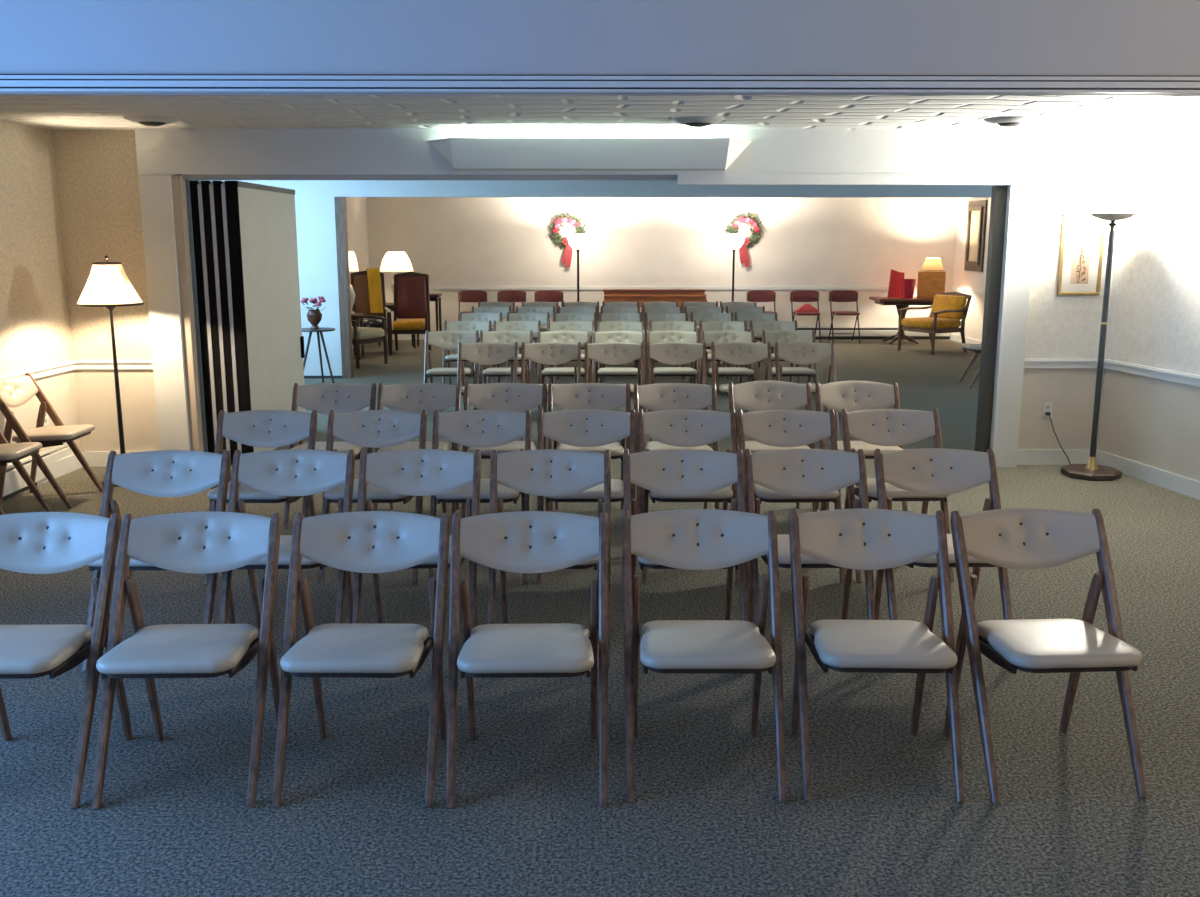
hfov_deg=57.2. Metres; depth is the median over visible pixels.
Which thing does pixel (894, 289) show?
folder
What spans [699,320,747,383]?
folding chair
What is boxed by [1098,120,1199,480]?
wall
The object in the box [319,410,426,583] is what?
folding chair
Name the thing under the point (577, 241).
floor lamp
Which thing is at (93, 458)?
baseboard
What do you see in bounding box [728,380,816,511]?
folding chair
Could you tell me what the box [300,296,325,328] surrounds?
flower vase
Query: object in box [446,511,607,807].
folding chair
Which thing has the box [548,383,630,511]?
folding chair
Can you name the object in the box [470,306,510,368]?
folding chair
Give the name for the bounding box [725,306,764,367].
folding chair
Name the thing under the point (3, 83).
trim
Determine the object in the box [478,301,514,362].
folding chair
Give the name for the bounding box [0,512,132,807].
folding chair
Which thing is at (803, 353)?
folding chair
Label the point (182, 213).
trim
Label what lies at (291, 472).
folding chair
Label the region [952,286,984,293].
trim
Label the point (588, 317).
folding chair
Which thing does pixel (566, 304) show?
folding chair
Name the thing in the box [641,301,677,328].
folding chair
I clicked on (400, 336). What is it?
baseboard
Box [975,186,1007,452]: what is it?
trim
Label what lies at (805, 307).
cushion
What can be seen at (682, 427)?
folding chair
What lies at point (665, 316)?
folding chair
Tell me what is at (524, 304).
folding chair
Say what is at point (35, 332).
wall
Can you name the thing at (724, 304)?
folding chair
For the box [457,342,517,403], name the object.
folding chair
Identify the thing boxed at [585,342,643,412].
folding chair
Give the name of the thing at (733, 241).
floor lamp
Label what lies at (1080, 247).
print
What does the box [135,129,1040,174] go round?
wall header
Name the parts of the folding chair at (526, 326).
leg, backrest, leg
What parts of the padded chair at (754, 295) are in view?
backrest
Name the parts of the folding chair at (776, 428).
leg, backrest, seat, leg, leg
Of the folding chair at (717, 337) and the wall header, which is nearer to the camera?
the wall header
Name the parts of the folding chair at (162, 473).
leg, seat, leg, backrest, leg, leg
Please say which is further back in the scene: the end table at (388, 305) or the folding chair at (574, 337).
the end table at (388, 305)
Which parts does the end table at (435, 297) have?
leg, leg, leg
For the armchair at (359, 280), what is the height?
1.150 m
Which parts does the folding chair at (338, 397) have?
leg, seat, backrest, leg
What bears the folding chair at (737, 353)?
on the floor
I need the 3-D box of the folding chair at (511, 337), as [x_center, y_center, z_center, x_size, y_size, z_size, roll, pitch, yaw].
[-0.861,-0.676,10.050,0.489,0.777,0.491,0,11,-1]
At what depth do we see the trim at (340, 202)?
12.65 m
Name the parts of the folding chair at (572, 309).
backrest, leg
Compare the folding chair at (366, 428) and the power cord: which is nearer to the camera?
the folding chair at (366, 428)
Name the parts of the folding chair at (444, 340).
leg, leg, seat, backrest, leg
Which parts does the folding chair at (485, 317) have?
backrest, leg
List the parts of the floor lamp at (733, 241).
lamp shade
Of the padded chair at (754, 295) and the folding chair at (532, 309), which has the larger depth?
the padded chair at (754, 295)
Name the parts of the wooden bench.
rail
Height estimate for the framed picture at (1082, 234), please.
0.570 m
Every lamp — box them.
[76,255,143,486]
[348,251,358,313]
[380,252,412,303]
[567,234,588,301]
[723,234,744,301]
[921,258,943,270]
[1061,202,1137,480]
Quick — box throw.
[366,268,383,312]
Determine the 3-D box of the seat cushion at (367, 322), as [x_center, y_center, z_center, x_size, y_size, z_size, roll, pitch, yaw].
[-3.240,-1.777,15.531,0.410,0.120,0.610,-3,11,-14]
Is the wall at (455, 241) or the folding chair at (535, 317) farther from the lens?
the wall at (455, 241)
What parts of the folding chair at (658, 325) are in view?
leg, backrest, leg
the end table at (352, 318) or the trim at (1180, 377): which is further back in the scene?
the end table at (352, 318)
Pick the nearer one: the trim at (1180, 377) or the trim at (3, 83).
the trim at (3, 83)
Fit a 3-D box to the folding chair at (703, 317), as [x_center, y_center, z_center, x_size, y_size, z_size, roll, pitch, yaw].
[1.279,-1.145,12.476,0.489,0.777,0.491,0,11,0]
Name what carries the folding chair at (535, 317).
on the floor
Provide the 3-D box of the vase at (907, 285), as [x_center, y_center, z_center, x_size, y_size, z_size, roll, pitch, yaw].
[4.677,-2.430,16.726,0.236,0.290,0.236,0,11,-1]
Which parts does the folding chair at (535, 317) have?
leg, backrest, leg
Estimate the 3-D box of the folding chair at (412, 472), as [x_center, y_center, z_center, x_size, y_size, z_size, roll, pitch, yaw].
[-0.726,0.420,4.371,0.489,0.777,0.491,0,11,-1]
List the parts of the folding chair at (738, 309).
backrest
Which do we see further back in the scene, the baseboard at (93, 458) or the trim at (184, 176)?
the baseboard at (93, 458)
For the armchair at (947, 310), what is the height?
0.850 m
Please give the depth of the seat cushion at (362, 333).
13.94 m
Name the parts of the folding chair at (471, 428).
leg, leg, seat, backrest, leg, leg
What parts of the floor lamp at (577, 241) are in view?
lamp shade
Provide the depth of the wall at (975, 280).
16.81 m
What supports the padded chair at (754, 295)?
on the floor
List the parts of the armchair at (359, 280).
leg, rail, leg, arm, leg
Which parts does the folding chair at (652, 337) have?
leg, backrest, seat, leg, leg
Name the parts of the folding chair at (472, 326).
leg, leg, seat, backrest, leg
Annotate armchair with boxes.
[350,270,390,355]
[351,314,387,368]
[389,272,430,354]
[898,292,971,354]
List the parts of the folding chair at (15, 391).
leg, backrest, leg, leg, seat, leg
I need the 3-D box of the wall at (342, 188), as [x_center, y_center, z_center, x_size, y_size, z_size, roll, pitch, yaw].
[0.133,-1.987,12.716,9.700,2.340,0.120,0,11,-1]
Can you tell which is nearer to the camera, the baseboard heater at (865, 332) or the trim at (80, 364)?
the trim at (80, 364)
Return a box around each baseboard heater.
[2,444,73,500]
[797,327,949,339]
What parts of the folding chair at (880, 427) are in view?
leg, leg, backrest, seat, leg, leg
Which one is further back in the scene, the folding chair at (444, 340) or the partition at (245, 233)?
the folding chair at (444, 340)
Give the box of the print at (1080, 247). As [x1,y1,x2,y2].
[1070,237,1091,283]
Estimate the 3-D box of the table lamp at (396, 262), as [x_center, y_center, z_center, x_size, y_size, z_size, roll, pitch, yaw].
[-3.073,-2.581,16.635,0.500,0.780,0.500,0,11,-1]
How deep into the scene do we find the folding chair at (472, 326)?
11.34 m
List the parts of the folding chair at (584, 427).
leg, leg, seat, backrest, leg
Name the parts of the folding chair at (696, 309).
backrest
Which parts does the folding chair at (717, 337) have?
leg, backrest, seat, leg, leg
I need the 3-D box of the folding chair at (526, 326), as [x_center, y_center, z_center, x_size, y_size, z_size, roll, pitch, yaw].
[-0.855,-0.904,11.228,0.488,0.777,0.491,0,11,0]
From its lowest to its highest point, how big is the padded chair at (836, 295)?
0.800 m
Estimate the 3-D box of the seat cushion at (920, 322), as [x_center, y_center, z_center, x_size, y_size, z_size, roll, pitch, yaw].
[4.732,-1.796,15.736,0.610,0.120,0.600,-6,12,-28]
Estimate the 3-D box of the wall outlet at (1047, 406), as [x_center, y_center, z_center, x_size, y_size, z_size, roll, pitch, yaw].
[3.219,-0.276,7.917,0.070,0.115,0.008,0,11,-1]
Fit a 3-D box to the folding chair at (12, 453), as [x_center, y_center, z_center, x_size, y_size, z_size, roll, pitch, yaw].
[-3.480,0.059,6.245,0.491,0.777,0.488,0,11,-2]
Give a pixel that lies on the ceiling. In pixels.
(46, 111)
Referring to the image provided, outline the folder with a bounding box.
[887,269,904,297]
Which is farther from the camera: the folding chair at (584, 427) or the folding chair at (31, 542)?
the folding chair at (584, 427)
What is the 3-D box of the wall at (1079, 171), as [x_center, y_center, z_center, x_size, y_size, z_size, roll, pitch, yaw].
[3.348,-1.047,7.849,0.720,2.340,0.150,0,11,-1]
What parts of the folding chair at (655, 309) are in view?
leg, backrest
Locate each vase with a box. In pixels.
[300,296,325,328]
[900,279,915,298]
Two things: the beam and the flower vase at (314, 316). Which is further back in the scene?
the flower vase at (314, 316)
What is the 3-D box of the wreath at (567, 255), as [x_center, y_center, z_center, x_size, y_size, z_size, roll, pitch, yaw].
[-0.511,-3.276,17.307,0.615,0.842,0.151,0,11,-1]
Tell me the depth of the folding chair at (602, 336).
10.14 m
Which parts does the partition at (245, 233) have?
rail, panel, pull handle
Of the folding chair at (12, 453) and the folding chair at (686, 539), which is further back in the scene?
the folding chair at (12, 453)
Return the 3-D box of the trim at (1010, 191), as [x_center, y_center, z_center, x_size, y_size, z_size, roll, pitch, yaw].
[2.819,-0.857,7.828,0.020,1.975,0.255,0,11,-1]
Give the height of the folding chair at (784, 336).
0.777 m
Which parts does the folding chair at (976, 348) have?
seat, leg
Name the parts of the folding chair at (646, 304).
backrest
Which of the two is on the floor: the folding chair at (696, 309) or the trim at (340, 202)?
the folding chair at (696, 309)
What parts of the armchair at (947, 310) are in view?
leg, arm, seat frame, leg, leg, arm, rail, leg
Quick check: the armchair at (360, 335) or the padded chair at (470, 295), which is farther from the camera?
the padded chair at (470, 295)
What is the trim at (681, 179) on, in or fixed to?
attached to the wall header
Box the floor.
[0,339,1199,896]
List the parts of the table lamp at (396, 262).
lamp shade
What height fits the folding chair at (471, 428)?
0.777 m
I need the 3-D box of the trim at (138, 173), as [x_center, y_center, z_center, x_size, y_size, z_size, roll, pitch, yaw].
[-0.070,-1.867,7.477,6.120,0.008,0.008,0,11,-1]
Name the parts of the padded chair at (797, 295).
leg, backrest, seat, leg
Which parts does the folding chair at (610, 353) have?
leg, leg, backrest, seat, leg, leg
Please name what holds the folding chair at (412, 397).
on the floor
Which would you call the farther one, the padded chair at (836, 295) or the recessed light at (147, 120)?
the padded chair at (836, 295)
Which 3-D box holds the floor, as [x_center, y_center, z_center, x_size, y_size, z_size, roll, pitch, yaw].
[0.432,0.227,7.687,14.000,0.100,21.400,0,11,-1]
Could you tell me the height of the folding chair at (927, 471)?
0.777 m
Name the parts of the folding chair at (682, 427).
leg, leg, backrest, seat, leg, leg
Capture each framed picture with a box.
[964,200,987,271]
[1056,213,1105,294]
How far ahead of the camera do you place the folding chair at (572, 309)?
13.71 m
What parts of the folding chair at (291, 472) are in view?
leg, leg, seat, backrest, leg, leg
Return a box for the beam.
[0,0,1199,95]
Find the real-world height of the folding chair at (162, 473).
0.777 m
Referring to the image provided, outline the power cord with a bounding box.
[1046,412,1069,463]
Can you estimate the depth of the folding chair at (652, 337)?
10.16 m
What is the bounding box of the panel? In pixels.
[917,271,945,297]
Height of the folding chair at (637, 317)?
0.777 m
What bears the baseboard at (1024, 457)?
attached to the wall at (1079, 171)
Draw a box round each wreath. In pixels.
[548,213,586,266]
[725,212,763,266]
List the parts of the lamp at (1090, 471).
lamp shade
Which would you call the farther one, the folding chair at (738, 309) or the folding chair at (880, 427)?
the folding chair at (738, 309)
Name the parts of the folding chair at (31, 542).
leg, seat, backrest, leg, leg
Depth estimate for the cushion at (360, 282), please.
15.75 m
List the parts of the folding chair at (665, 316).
leg, backrest, leg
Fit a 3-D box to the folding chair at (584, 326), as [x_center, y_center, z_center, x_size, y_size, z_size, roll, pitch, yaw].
[-0.296,-0.903,11.225,0.488,0.777,0.491,0,11,0]
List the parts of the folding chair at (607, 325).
leg, backrest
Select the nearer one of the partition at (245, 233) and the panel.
the partition at (245, 233)
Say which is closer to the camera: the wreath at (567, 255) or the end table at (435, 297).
the end table at (435, 297)
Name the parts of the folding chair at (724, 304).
backrest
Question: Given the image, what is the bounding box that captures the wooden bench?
[603,289,706,306]
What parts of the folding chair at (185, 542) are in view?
leg, leg, seat, backrest, leg, leg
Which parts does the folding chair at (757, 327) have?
backrest, leg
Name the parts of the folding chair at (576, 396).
leg, leg, backrest, seat, leg, leg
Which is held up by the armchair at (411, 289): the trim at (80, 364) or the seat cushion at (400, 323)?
the seat cushion at (400, 323)
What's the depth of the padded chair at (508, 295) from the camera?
17.18 m
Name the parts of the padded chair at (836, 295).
leg, backrest, seat, leg, leg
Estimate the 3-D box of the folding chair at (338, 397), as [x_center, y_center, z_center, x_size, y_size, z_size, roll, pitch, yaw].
[-1.566,0.029,6.398,0.488,0.777,0.491,0,11,-1]
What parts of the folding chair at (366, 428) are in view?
leg, seat, backrest, leg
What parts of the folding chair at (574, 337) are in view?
leg, leg, seat, backrest, leg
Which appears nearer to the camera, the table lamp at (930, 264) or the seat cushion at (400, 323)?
the seat cushion at (400, 323)
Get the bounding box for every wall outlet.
[44,412,48,425]
[1042,402,1052,417]
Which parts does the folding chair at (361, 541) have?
leg, leg, seat, backrest, leg, leg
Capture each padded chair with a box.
[458,290,486,320]
[497,290,525,312]
[534,290,562,333]
[747,290,775,313]
[790,290,820,342]
[828,290,860,342]
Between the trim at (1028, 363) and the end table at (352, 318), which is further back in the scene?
the end table at (352, 318)
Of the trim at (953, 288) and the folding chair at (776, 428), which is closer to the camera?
the folding chair at (776, 428)
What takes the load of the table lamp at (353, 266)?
on the end table at (352, 318)
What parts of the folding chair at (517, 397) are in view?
leg, seat, backrest, leg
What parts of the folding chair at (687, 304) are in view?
backrest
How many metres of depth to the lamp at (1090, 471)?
7.46 m
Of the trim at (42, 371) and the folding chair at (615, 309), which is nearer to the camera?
the trim at (42, 371)
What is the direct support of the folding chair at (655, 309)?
on the floor
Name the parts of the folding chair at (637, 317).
backrest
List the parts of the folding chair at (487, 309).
backrest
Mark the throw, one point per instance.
(373, 274)
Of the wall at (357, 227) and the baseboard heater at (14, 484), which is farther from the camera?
the wall at (357, 227)
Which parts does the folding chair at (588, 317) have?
leg, backrest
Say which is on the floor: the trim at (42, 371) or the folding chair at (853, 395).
the folding chair at (853, 395)
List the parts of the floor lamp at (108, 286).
shade trim, lamp shade, shade trim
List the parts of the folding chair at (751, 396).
leg, leg, backrest, seat, leg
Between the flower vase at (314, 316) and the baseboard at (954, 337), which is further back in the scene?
the baseboard at (954, 337)
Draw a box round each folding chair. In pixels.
[0,373,102,508]
[0,431,51,514]
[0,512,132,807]
[82,450,235,670]
[91,512,280,808]
[203,410,317,583]
[219,449,354,629]
[272,511,449,806]
[284,383,376,527]
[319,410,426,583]
[352,449,480,628]
[373,383,460,526]
[424,330,478,409]
[429,410,531,583]
[442,320,491,384]
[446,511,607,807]
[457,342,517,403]
[459,312,501,382]
[461,382,546,517]
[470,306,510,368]
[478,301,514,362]
[479,330,532,409]
[488,449,610,668]
[492,320,540,383]
[506,312,549,383]
[516,306,554,367]
[521,342,580,440]
[522,301,557,331]
[537,409,635,582]
[538,330,590,411]
[547,320,594,400]
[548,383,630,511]
[553,312,595,383]
[558,306,596,366]
[563,301,598,319]
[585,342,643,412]
[592,330,644,412]
[597,320,643,382]
[599,312,641,378]
[601,306,639,367]
[602,301,638,306]
[622,509,785,801]
[623,449,748,621]
[634,383,718,513]
[638,409,739,582]
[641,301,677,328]
[643,306,681,371]
[645,312,688,382]
[646,330,699,383]
[646,342,706,441]
[649,320,696,383]
[681,301,719,361]
[684,306,724,366]
[690,312,734,383]
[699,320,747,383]
[701,330,755,412]
[711,342,771,395]
[720,301,757,341]
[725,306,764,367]
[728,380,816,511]
[734,312,779,383]
[737,409,844,582]
[744,449,875,624]
[750,320,799,383]
[762,330,817,410]
[774,342,838,440]
[789,509,964,801]
[815,380,907,511]
[841,409,953,581]
[874,448,1011,619]
[943,508,1146,802]
[959,343,981,387]
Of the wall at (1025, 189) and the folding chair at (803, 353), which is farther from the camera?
the folding chair at (803, 353)
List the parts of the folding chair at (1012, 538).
leg, leg, backrest, seat, leg, leg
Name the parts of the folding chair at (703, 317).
backrest, leg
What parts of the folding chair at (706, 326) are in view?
leg, backrest, leg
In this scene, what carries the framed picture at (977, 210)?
attached to the wall at (975, 280)
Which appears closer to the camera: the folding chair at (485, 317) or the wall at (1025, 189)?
the wall at (1025, 189)
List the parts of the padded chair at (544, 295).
backrest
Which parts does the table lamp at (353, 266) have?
lamp shade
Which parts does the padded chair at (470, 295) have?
leg, backrest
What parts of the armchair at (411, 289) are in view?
leg, leg, seat frame, rail, leg, leg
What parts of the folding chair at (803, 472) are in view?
leg, leg, seat, backrest, leg, leg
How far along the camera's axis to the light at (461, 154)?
7.23 m
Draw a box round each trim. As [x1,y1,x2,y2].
[0,75,1199,88]
[0,88,1199,92]
[0,360,75,378]
[75,360,152,368]
[138,173,1038,174]
[171,175,207,451]
[181,174,676,179]
[334,197,353,377]
[385,286,951,289]
[677,174,1016,184]
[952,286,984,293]
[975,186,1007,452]
[990,185,1013,453]
[1024,359,1103,367]
[1104,359,1199,386]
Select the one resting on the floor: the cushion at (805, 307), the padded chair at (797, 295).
the padded chair at (797, 295)
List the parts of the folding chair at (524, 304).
backrest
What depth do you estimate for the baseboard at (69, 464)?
7.68 m
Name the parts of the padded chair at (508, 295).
backrest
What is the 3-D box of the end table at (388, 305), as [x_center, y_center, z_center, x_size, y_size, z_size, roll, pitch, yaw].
[-3.073,-1.894,16.768,0.560,0.620,0.560,0,11,-1]
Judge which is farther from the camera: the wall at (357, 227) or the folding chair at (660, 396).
the wall at (357, 227)
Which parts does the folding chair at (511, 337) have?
leg, seat, backrest, leg, leg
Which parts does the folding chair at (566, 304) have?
backrest, leg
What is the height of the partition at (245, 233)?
1.993 m
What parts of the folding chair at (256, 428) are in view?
leg, leg, seat, backrest, leg, leg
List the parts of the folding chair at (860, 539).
leg, leg, backrest, seat, leg, leg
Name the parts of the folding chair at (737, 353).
leg, leg, seat, backrest, leg, leg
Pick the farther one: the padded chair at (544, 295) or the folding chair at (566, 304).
the padded chair at (544, 295)
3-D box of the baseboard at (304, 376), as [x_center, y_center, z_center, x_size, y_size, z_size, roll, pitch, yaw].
[-3.761,-0.834,12.834,1.510,0.030,0.015,0,11,-1]
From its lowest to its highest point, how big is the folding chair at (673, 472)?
0.777 m
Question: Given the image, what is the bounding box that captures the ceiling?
[0,94,1199,130]
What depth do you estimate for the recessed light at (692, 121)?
6.71 m
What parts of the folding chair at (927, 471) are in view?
leg, leg, backrest, seat, leg, leg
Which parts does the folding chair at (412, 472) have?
leg, leg, backrest, seat, leg, leg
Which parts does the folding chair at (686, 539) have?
leg, leg, backrest, seat, leg, leg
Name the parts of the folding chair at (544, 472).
leg, leg, backrest, seat, leg, leg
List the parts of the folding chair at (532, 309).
backrest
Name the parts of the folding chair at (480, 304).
backrest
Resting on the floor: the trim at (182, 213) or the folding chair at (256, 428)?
the folding chair at (256, 428)
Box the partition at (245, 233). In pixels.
[189,181,305,463]
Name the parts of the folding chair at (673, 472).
leg, leg, seat, backrest, leg, leg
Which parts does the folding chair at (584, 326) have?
leg, backrest, leg, leg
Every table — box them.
[302,327,334,382]
[351,313,363,358]
[378,303,413,345]
[413,293,441,347]
[869,297,933,343]
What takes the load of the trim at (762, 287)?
attached to the wall at (455, 241)
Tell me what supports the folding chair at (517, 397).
on the floor
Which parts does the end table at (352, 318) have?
leg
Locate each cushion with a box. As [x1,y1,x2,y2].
[352,326,384,339]
[353,275,383,316]
[359,318,386,327]
[392,318,424,329]
[396,276,426,317]
[794,304,818,311]
[901,317,960,328]
[930,294,966,319]
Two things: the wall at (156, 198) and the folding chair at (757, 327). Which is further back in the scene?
the folding chair at (757, 327)
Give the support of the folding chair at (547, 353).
on the floor
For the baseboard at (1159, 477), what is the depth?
7.37 m
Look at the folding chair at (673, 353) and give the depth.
9.03 m
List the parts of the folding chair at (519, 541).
leg, leg, seat, backrest, leg, leg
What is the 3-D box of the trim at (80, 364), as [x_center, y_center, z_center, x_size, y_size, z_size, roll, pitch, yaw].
[-3.430,-0.594,7.780,0.600,0.065,0.035,0,11,-1]
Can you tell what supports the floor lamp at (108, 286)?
on the floor
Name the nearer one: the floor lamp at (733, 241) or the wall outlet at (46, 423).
the wall outlet at (46, 423)
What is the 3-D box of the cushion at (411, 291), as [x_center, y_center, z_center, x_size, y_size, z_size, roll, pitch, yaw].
[-2.709,-2.172,15.824,0.440,0.609,0.223,-1,11,-4]
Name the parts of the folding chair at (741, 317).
leg, backrest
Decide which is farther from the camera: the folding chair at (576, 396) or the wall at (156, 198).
the wall at (156, 198)
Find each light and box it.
[123,115,179,125]
[427,138,751,170]
[672,116,724,126]
[983,116,1039,126]
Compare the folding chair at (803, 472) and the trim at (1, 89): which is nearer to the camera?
the trim at (1, 89)
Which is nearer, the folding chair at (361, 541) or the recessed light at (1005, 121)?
the folding chair at (361, 541)
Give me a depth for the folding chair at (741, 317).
12.59 m
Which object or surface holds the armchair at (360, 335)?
on the floor
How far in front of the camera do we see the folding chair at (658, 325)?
11.36 m
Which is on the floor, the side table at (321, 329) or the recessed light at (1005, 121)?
the side table at (321, 329)
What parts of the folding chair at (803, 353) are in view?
leg, leg, backrest, seat, leg, leg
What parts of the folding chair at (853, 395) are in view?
leg, backrest, seat, leg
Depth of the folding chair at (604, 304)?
14.71 m
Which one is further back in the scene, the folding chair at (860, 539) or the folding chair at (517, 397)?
the folding chair at (517, 397)
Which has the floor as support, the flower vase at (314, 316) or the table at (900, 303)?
the table at (900, 303)
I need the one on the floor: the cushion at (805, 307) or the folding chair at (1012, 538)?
the folding chair at (1012, 538)
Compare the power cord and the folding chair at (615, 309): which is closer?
the power cord
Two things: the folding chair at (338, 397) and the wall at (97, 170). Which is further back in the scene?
the wall at (97, 170)
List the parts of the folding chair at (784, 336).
leg, backrest, seat, leg, leg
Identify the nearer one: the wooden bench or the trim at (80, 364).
the trim at (80, 364)
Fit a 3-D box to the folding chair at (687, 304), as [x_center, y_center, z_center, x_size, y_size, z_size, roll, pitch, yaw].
[1.335,-1.551,14.581,0.488,0.777,0.491,0,11,-1]
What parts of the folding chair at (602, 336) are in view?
leg, leg, backrest, seat, leg, leg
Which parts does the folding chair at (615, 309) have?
backrest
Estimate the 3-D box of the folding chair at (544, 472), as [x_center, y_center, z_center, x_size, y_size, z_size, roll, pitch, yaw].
[-0.199,0.422,4.364,0.488,0.777,0.491,0,11,0]
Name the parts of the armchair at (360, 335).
leg, seat frame, arm, leg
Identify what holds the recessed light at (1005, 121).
in the ceiling
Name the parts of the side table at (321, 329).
leg, leg, leg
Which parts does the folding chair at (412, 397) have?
leg, seat, backrest, leg, leg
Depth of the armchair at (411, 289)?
15.78 m
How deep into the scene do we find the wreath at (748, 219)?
17.31 m
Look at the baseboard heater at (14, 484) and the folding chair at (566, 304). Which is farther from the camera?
the folding chair at (566, 304)
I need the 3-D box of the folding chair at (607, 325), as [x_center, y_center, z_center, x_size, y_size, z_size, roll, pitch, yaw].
[0.210,-0.904,11.229,0.488,0.777,0.491,0,11,0]
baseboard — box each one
[37,451,82,484]
[82,451,143,466]
[304,376,341,377]
[387,334,424,339]
[950,333,981,343]
[1017,450,1096,464]
[1096,449,1199,499]
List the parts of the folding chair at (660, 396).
leg, backrest, seat, leg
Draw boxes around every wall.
[0,121,80,464]
[52,130,159,450]
[138,174,190,450]
[193,180,1000,375]
[346,197,368,346]
[366,197,957,331]
[953,198,990,340]
[995,175,1037,466]
[1018,131,1124,449]
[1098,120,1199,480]
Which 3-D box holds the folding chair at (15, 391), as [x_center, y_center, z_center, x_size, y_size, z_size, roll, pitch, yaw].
[-3.456,-0.059,6.852,0.491,0.777,0.488,0,11,-1]
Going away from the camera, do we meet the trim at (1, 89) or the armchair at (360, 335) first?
the trim at (1, 89)
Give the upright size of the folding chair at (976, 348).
0.777 m
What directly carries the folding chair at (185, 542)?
on the floor

